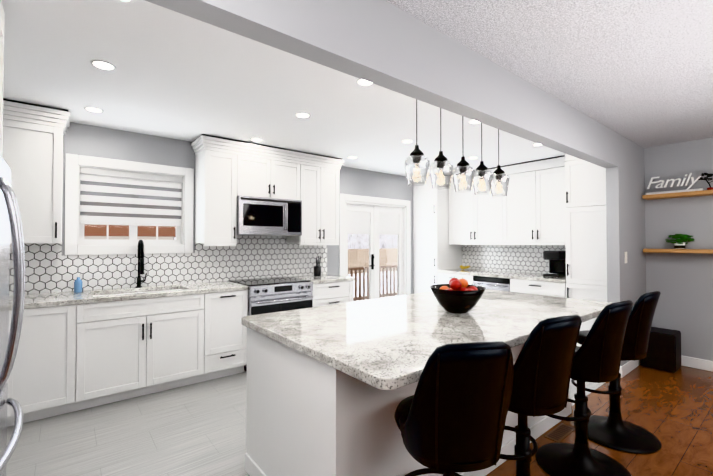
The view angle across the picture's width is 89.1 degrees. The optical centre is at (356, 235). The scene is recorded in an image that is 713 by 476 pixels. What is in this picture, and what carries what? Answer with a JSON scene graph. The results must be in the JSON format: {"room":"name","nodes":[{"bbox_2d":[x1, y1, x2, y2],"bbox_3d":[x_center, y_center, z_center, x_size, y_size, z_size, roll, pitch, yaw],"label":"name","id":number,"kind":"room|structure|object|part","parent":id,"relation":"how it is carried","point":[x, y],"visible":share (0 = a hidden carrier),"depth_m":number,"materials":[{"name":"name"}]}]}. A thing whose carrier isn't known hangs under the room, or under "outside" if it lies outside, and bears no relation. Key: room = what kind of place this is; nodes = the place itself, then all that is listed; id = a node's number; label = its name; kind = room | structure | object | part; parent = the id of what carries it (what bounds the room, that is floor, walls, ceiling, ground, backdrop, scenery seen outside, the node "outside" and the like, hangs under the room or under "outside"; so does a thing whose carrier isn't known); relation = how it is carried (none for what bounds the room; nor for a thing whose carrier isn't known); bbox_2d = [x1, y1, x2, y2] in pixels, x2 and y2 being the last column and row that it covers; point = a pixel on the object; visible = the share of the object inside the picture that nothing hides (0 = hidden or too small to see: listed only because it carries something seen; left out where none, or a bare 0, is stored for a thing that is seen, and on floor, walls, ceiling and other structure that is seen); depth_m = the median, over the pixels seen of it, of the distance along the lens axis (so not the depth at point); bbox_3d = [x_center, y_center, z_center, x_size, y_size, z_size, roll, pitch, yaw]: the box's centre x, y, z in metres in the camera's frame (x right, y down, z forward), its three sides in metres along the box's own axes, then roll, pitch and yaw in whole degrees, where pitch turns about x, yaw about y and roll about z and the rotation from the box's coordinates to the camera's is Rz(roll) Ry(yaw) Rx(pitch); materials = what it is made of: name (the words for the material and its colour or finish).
{"room":"kitchen","nodes":[
{"label":"kitchen","id":0,"kind":"room"},
{"bbox_2d":[62,122,413,293],"bbox_3d":[-1.010,0.210,4.725,6.600,2.470,0.150,1,-1,-39],"label":"wall","id":1,"kind":"structure","parent":0,"point":[91,141],"depth_m":3.84,"materials":[{"name":"grey paint"}]},
{"bbox_2d":[2,114,65,243],"bbox_3d":[-2.805,-0.435,2.969,0.610,1.002,0.351,1,-1,-39],"label":"upper cabinet","id":2,"kind":"object","parent":1,"relation":"attached to","point":[32,148],"depth_m":2.93,"materials":[{"name":"white wood"}]},
{"bbox_2d":[64,154,193,254],"bbox_3d":[-2.275,-0.277,3.704,1.100,0.930,0.170,1,-1,-39],"label":"window","id":3,"kind":"structure","parent":1,"relation":"in","point":[76,243],"depth_m":3.58,"materials":[{"name":"white"}]},
{"bbox_2d":[80,167,182,226],"bbox_3d":[-2.262,-0.371,3.689,0.892,0.537,0.063,1,-1,-39],"label":"window blind","id":4,"kind":"object","parent":3,"relation":"attached to","point":[110,197],"visible":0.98,"depth_m":3.65,"materials":[{"name":"white fabric"}]},
{"bbox_2d":[9,235,326,295],"bbox_3d":[-1.914,0.256,3.896,3.845,0.530,0.007,1,-1,-39],"label":"backsplash","id":5,"kind":"structure","parent":1,"relation":"attached to","point":[50,268],"depth_m":3.85,"materials":[{"name":"white tile"}]},
{"bbox_2d":[194,146,237,245],"bbox_3d":[-1.546,-0.419,3.979,0.340,1.002,0.351,1,-1,-39],"label":"upper cabinet","id":6,"kind":"object","parent":1,"relation":"attached to","point":[228,171],"depth_m":3.85,"materials":[{"name":"white wood"}]},
{"bbox_2d":[238,150,301,199],"bbox_3d":[-1.105,-0.673,4.337,0.790,0.482,0.351,1,-1,-39],"label":"upper cabinet","id":7,"kind":"object","parent":1,"relation":"attached to","point":[259,175],"depth_m":4.19,"materials":[{"name":"white wood"}]},
{"bbox_2d":[237,195,301,235],"bbox_3d":[-1.077,-0.216,4.295,0.784,0.428,0.439,1,-1,-39],"label":"microwave","id":8,"kind":"object","parent":7,"relation":"attached to","point":[260,216],"visible":0.94,"depth_m":4.13,"materials":[{"name":"silver metal"}]},
{"bbox_2d":[287,162,340,244],"bbox_3d":[-0.567,-0.405,4.765,0.590,1.002,0.351,1,-1,-39],"label":"upper cabinet","id":9,"kind":"object","parent":1,"relation":"attached to","point":[320,182],"depth_m":4.62,"materials":[{"name":"white wood"}]},
{"bbox_2d":[339,194,410,301],"bbox_3d":[0.286,0.432,5.749,1.490,2.060,0.170,1,-1,-39],"label":"french door","id":10,"kind":"structure","parent":1,"relation":"attached to","point":[374,218],"depth_m":5.73,"materials":[{"name":"white"}]},
{"bbox_2d":[1,0,712,177],"bbox_3d":[1.384,-1.115,1.764,6.600,0.080,7.800,1,-1,-39],"label":"ceiling","id":11,"kind":"structure","parent":0,"point":[176,75],"depth_m":2.42,"materials":[{"name":"white paint"}]},
{"bbox_2d":[84,107,103,112],"bbox_3d":[-2.197,-1.051,3.029,0.135,0.004,0.135,1,-1,-45],"label":"recessed light","id":12,"kind":"object","parent":11,"relation":"in","point":[92,109],"depth_m":3.02,"materials":[{"name":"white plastic"}]},
{"bbox_2d":[90,60,115,70],"bbox_3d":[-1.584,-1.064,2.265,0.135,0.004,0.135,-1,-1,42],"label":"recessed light","id":13,"kind":"object","parent":11,"relation":"in","point":[102,65],"depth_m":2.26,"materials":[{"name":"white"}]},
{"bbox_2d":[116,0,134,2],"bbox_3d":[-1.052,-1.075,1.603,0.135,0.004,0.135,1,-1,-45],"label":"recessed light","id":14,"kind":"object","parent":11,"relation":"in","point":[128,1],"depth_m":1.66,"materials":[{"name":"white plastic"}]},
{"bbox_2d":[250,138,262,141],"bbox_3d":[-1.082,-1.037,3.925,0.135,0.004,0.135,1,-1,-45],"label":"recessed light","id":15,"kind":"object","parent":11,"relation":"in","point":[252,139],"depth_m":3.91,"materials":[{"name":"white plastic"}]},
{"bbox_2d":[295,112,310,117],"bbox_3d":[-0.469,-1.049,3.160,0.135,0.004,0.135,0,-1,27],"label":"recessed light","id":16,"kind":"object","parent":11,"relation":"in","point":[301,114],"depth_m":3.16,"materials":[{"name":"white plastic"}]},
{"bbox_2d":[356,79,372,85],"bbox_3d":[0.063,-1.060,2.498,0.135,0.004,0.135,1,-1,-45],"label":"recessed light","id":17,"kind":"object","parent":11,"relation":"in","point":[359,81],"depth_m":2.51,"materials":[{"name":"white"}]},
{"bbox_2d":[401,140,412,142],"bbox_3d":[0.561,-1.036,3.987,0.135,0.004,0.135,-1,-1,42],"label":"recessed light","id":18,"kind":"object","parent":11,"relation":"in","point":[405,141],"depth_m":3.99,"materials":[{"name":"white"}]},
{"bbox_2d":[404,99,509,197],"bbox_3d":[0.728,-0.682,2.486,1.130,0.760,0.154,1,-1,-39],"label":"pendant light fixture","id":19,"kind":"object","parent":11,"relation":"hanging from","point":[440,159],"visible":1,"depth_m":2.42,"materials":[{"name":"clear glass"}]},
{"bbox_2d":[468,120,478,123],"bbox_3d":[1.093,-1.047,3.324,0.135,0.004,0.135,1,-1,-45],"label":"recessed light","id":20,"kind":"object","parent":11,"relation":"in","point":[470,121],"depth_m":3.35,"materials":[{"name":"white"}]},
{"bbox_2d":[6,365,712,475],"bbox_3d":[1.384,1.425,1.721,6.600,0.060,7.800,1,-1,-39],"label":"floor","id":21,"kind":"structure","parent":0,"point":[197,429],"depth_m":2.59,"materials":[{"name":"tile"}]},
{"bbox_2d":[0,0,4,155],"bbox_3d":[-1.654,0.150,1.104,0.754,2.468,0.956,1,-1,-39],"label":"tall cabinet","id":22,"kind":"object","parent":21,"relation":"on","point":[2,14],"visible":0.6,"depth_m":1.70,"materials":[{"name":"white wood"}]},
{"bbox_2d":[0,155,24,475],"bbox_3d":[-1.606,0.517,1.136,0.825,1.737,0.900,1,-1,-39],"label":"fridge","id":23,"kind":"object","parent":21,"relation":"on","point":[10,219],"visible":1,"depth_m":1.43,"materials":[{"name":"grey metal"}]},
{"bbox_2d":[6,303,89,426],"bbox_3d":[-2.550,0.981,2.977,0.487,0.870,0.620,1,-1,-39],"label":"base cabinet","id":24,"kind":"object","parent":21,"relation":"on","point":[71,358],"depth_m":2.77,"materials":[{"name":"white wood"}]},
{"bbox_2d":[86,289,213,407],"bbox_3d":[-2.026,0.988,3.397,1.085,0.870,0.620,1,-1,-39],"label":"base cabinet","id":25,"kind":"object","parent":21,"relation":"on","point":[138,347],"depth_m":3.17,"materials":[{"name":"white wood"}]},
{"bbox_2d":[214,290,247,378],"bbox_3d":[-1.503,0.995,3.817,0.487,0.870,0.620,1,-1,-39],"label":"base cabinet","id":26,"kind":"object","parent":21,"relation":"on","point":[230,336],"depth_m":3.63,"materials":[{"name":"white wood"}]},
{"bbox_2d":[228,276,312,371],"bbox_3d":[-0.979,0.977,4.162,0.752,0.918,0.738,1,-1,-39],"label":"range","id":27,"kind":"object","parent":21,"relation":"on","point":[273,294],"visible":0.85,"depth_m":3.93,"materials":[{"name":"silver metal"}]},
{"bbox_2d":[312,281,352,306],"bbox_3d":[-0.475,1.009,4.642,0.628,0.870,0.620,1,-1,-39],"label":"base cabinet","id":28,"kind":"object","parent":21,"relation":"on","point":[324,294],"depth_m":4.40,"materials":[{"name":"white wood"}]},
{"bbox_2d":[9,274,354,309],"bbox_3d":[-1.717,0.537,3.646,3.846,0.040,0.631,1,-1,-39],"label":"countertop","id":29,"kind":"structure","parent":28,"relation":"on","point":[40,300],"depth_m":3.32,"materials":[{"name":"stone"}]},
{"bbox_2d":[74,274,82,292],"bbox_3d":[-2.504,0.426,3.259,0.061,0.168,0.060,1,-1,-39],"label":"soap bottle","id":30,"kind":"object","parent":29,"relation":"on","point":[78,285],"visible":1,"depth_m":3.24,"materials":[{"name":"blue plastic"}]},
{"bbox_2d":[135,240,146,287],"bbox_3d":[-2.095,0.278,3.551,0.101,0.475,0.230,1,-1,-39],"label":"faucet","id":31,"kind":"object","parent":29,"relation":"on","point":[140,251],"visible":0.98,"depth_m":3.57,"materials":[{"name":"black metal"}]},
{"bbox_2d":[314,256,320,275],"bbox_3d":[-0.520,0.403,4.814,0.096,0.266,0.096,1,-1,-39],"label":"utensil holder","id":32,"kind":"object","parent":29,"relation":"on","point":[317,269],"visible":1,"depth_m":4.78,"materials":[{"name":"black plastic"}]},
{"bbox_2d":[245,327,571,475],"bbox_3d":[0.505,0.974,2.553,2.304,0.870,0.990,1,-1,-39],"label":"kitchen island","id":33,"kind":"object","parent":21,"relation":"on","point":[306,415],"visible":0.23,"depth_m":1.68,"materials":[{"name":"white wood"}]},
{"bbox_2d":[241,289,610,389],"bbox_3d":[0.612,0.517,2.427,2.360,0.040,1.295,1,-1,-39],"label":"island countertop","id":34,"kind":"structure","parent":33,"relation":"on","point":[390,343],"depth_m":1.95,"materials":[{"name":"stone"}]},
{"bbox_2d":[430,276,485,313],"bbox_3d":[0.655,0.380,2.359,0.352,0.230,0.352,1,-1,-39],"label":"fruit bowl","id":35,"kind":"object","parent":34,"relation":"on","point":[456,295],"visible":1,"depth_m":2.27,"materials":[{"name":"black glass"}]},
{"bbox_2d":[413,173,461,293],"bbox_3d":[1.379,0.236,6.212,0.704,2.468,0.514,1,-1,-39],"label":"pantry cabinet","id":36,"kind":"object","parent":21,"relation":"on","point":[434,250],"visible":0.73,"depth_m":5.99,"materials":[{"name":"white wood"}]},
{"bbox_2d":[394,341,512,475],"bbox_3d":[0.358,0.870,1.411,0.503,1.039,0.521,1,-1,-39],"label":"stool","id":37,"kind":"object","parent":21,"relation":"on","point":[450,415],"visible":1,"depth_m":1.22,"materials":[{"name":"black leather"}]},
{"bbox_2d":[438,273,473,284],"bbox_3d":[1.760,1.027,5.754,0.666,0.870,0.649,1,-1,-39],"label":"base cabinet","id":38,"kind":"object","parent":21,"relation":"on","point":[443,278],"depth_m":5.62,"materials":[{"name":"white wood"}]},
{"bbox_2d":[437,268,565,282],"bbox_3d":[2.149,0.564,5.268,0.677,0.040,1.906,1,-1,-39],"label":"countertop","id":39,"kind":"structure","parent":38,"relation":"on","point":[511,275],"depth_m":5.10,"materials":[{"name":"stone"}]},
{"bbox_2d":[543,251,565,277],"bbox_3d":[2.651,0.368,4.782,0.385,0.335,0.210,1,-1,-39],"label":"coffee maker","id":40,"kind":"object","parent":39,"relation":"on","point":[557,263],"visible":0.81,"depth_m":4.70,"materials":[{"name":"black plastic"}]},
{"bbox_2d":[473,276,510,290],"bbox_3d":[2.122,1.020,5.267,0.711,0.868,0.559,1,-1,-39],"label":"dishwasher","id":41,"kind":"object","parent":21,"relation":"on","point":[495,283],"visible":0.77,"depth_m":5.05,"materials":[{"name":"silver metal"}]},
{"bbox_2d":[510,279,565,297],"bbox_3d":[2.534,1.011,4.790,0.666,0.870,0.694,1,-1,-39],"label":"base cabinet","id":42,"kind":"object","parent":21,"relation":"on","point":[555,289],"depth_m":4.56,"materials":[{"name":"white wood"}]},
{"bbox_2d":[499,315,581,475],"bbox_3d":[0.827,0.877,1.817,0.504,1.039,0.533,1,-1,-39],"label":"stool","id":43,"kind":"object","parent":21,"relation":"on","point":[542,367],"visible":0.77,"depth_m":1.62,"materials":[{"name":"black leather"}]},
{"bbox_3d":[0.833,0.593,1.815,0.420,0.472,0.514,1,-1,-39],"label":"seat","id":44,"kind":"part","parent":43,"relation":"part of","materials":[{"name":"black leather"}]},
{"bbox_2d":[544,423,574,442],"bbox_3d":[1.458,1.407,2.588,0.300,0.004,0.100,1,-1,-39],"label":"floor vent","id":45,"kind":"object","parent":21,"relation":"in","point":[560,432],"visible":0.94,"depth_m":2.58,"materials":[{"name":"brown metal"}]},
{"bbox_2d":[535,300,632,475],"bbox_3d":[1.360,0.883,2.208,0.504,1.039,0.535,1,-1,-39],"label":"stool","id":46,"kind":"object","parent":21,"relation":"on","point":[597,356],"visible":0.85,"depth_m":2.08,"materials":[{"name":"black leather"}]},
{"bbox_3d":[1.367,0.600,2.205,0.407,0.472,0.515,1,-1,-39],"label":"seat","id":47,"kind":"part","parent":46,"relation":"part of","materials":[{"name":"black leather"}]},
{"bbox_2d":[565,154,606,346],"bbox_3d":[2.896,0.204,4.322,0.704,2.468,0.504,1,-1,-39],"label":"tall cabinet","id":48,"kind":"object","parent":21,"relation":"on","point":[585,231],"visible":0.54,"depth_m":4.16,"materials":[{"name":"white wood"}]},
{"bbox_2d":[571,291,661,453],"bbox_3d":[1.836,0.890,2.590,0.503,1.039,0.536,1,-1,-39],"label":"stool","id":49,"kind":"object","parent":21,"relation":"on","point":[613,430],"visible":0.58,"depth_m":2.43,"materials":[{"name":"black leather"}]},
{"bbox_3d":[1.842,0.606,2.587,0.399,0.472,0.516,1,-1,-39],"label":"seat","id":50,"kind":"part","parent":49,"relation":"part of","materials":[{"name":"black leather"}]},
{"bbox_2d":[640,327,680,373],"bbox_3d":[3.311,1.232,3.941,0.300,0.400,0.295,1,-1,-39],"label":"subwoofer","id":51,"kind":"object","parent":21,"relation":"on","point":[664,351],"visible":0.73,"depth_m":3.83,"materials":[{"name":"black plastic"}]},
{"bbox_2d":[145,0,645,365],"bbox_3d":[0.912,0.170,2.331,6.300,2.470,0.110,1,-1,-39],"label":"wall","id":52,"kind":"structure","parent":0,"point":[386,44],"depth_m":1.95,"materials":[{"name":"grey paint"}]},
{"bbox_2d":[619,360,639,377],"bbox_3d":[3.012,1.377,3.929,0.930,0.110,0.037,1,-1,-39],"label":"baseboard","id":53,"kind":"structure","parent":52,"relation":"attached to","point":[631,365],"depth_m":3.76,"materials":[{"name":"white wood"}]},
{"bbox_2d":[448,167,495,242],"bbox_3d":[1.989,-0.438,5.730,0.370,1.100,1.011,1,-1,-39],"label":"upper cabinet","id":54,"kind":"object","parent":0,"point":[472,217],"depth_m":5.66,"materials":[{"name":"white wood"}]},
{"bbox_2d":[462,245,565,273],"bbox_3d":[2.413,0.328,5.483,0.007,0.440,1.904,1,-1,-39],"label":"backsplash","id":55,"kind":"structure","parent":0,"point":[522,258],"depth_m":5.56,"materials":[{"name":"white tile"}]},
{"bbox_2d":[496,155,565,242],"bbox_3d":[2.549,-0.450,5.031,0.370,1.100,1.010,1,-1,-39],"label":"upper cabinet","id":56,"kind":"object","parent":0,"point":[529,209],"depth_m":4.92,"materials":[{"name":"white wood"}]},
{"bbox_2d":[644,137,712,360],"bbox_3d":[3.946,0.193,3.703,0.150,2.470,7.650,1,-1,-39],"label":"wall","id":57,"kind":"structure","parent":0,"point":[682,283],"depth_m":4.00,"materials":[{"name":"grey paint"}]},
{"bbox_2d":[642,190,712,253],"bbox_3d":[4.096,-0.150,3.239,0.196,0.650,2.430,1,-1,-39],"label":"floating shelf","id":58,"kind":"object","parent":57,"relation":"attached to","point":[680,195],"visible":1,"depth_m":3.89,"materials":[{"name":"brown wood"}]},
{"bbox_2d":[646,188,702,194],"bbox_3d":[3.489,-0.478,3.988,0.030,0.030,0.481,1,-1,-39],"label":"plinth","id":59,"kind":"object","parent":58,"relation":"on","point":[688,190],"visible":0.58,"depth_m":3.96,"materials":[{"name":"white wood"}]},
{"bbox_2d":[647,173,701,189],"bbox_3d":[3.489,-0.580,3.990,0.018,0.173,0.461,1,-1,-39],"label":"family sign","id":60,"kind":"object","parent":58,"relation":"on","point":[673,181],"visible":1,"depth_m":3.97,"materials":[{"name":"white wood"}]},
{"bbox_2d":[666,234,694,248],"bbox_3d":[3.530,0.062,3.952,0.202,0.169,0.246,1,-1,-39],"label":"potted plant","id":61,"kind":"object","parent":58,"relation":"on","point":[679,244],"visible":1,"depth_m":3.92,"materials":[{"name":"green plant"}]},
{"bbox_2d":[698,173,712,189],"bbox_3d":[3.677,-0.562,3.769,0.062,0.190,0.186,1,-1,-39],"label":"figurine","id":62,"kind":"object","parent":58,"relation":"on","point":[706,178],"visible":0.94,"depth_m":3.77,"materials":[{"name":"black plant"}]},
{"bbox_2d":[681,355,712,371],"bbox_3d":[4.790,1.353,2.501,0.014,0.110,4.450,1,-1,-39],"label":"baseboard","id":63,"kind":"structure","parent":57,"relation":"attached to","point":[702,364],"depth_m":3.89,"materials":[{"name":"white wood"}]},
{"label":"outside","id":64,"kind":"structure","parent":0,"visible":0},
{"bbox_2d":[84,224,397,301],"bbox_3d":[0.129,-5.014,23.682,62.000,14.450,27.850,1,-1,-39],"label":"yard","id":65,"kind":"structure","parent":64,"point":[113,234],"depth_m":9.50,"materials":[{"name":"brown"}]}
]}

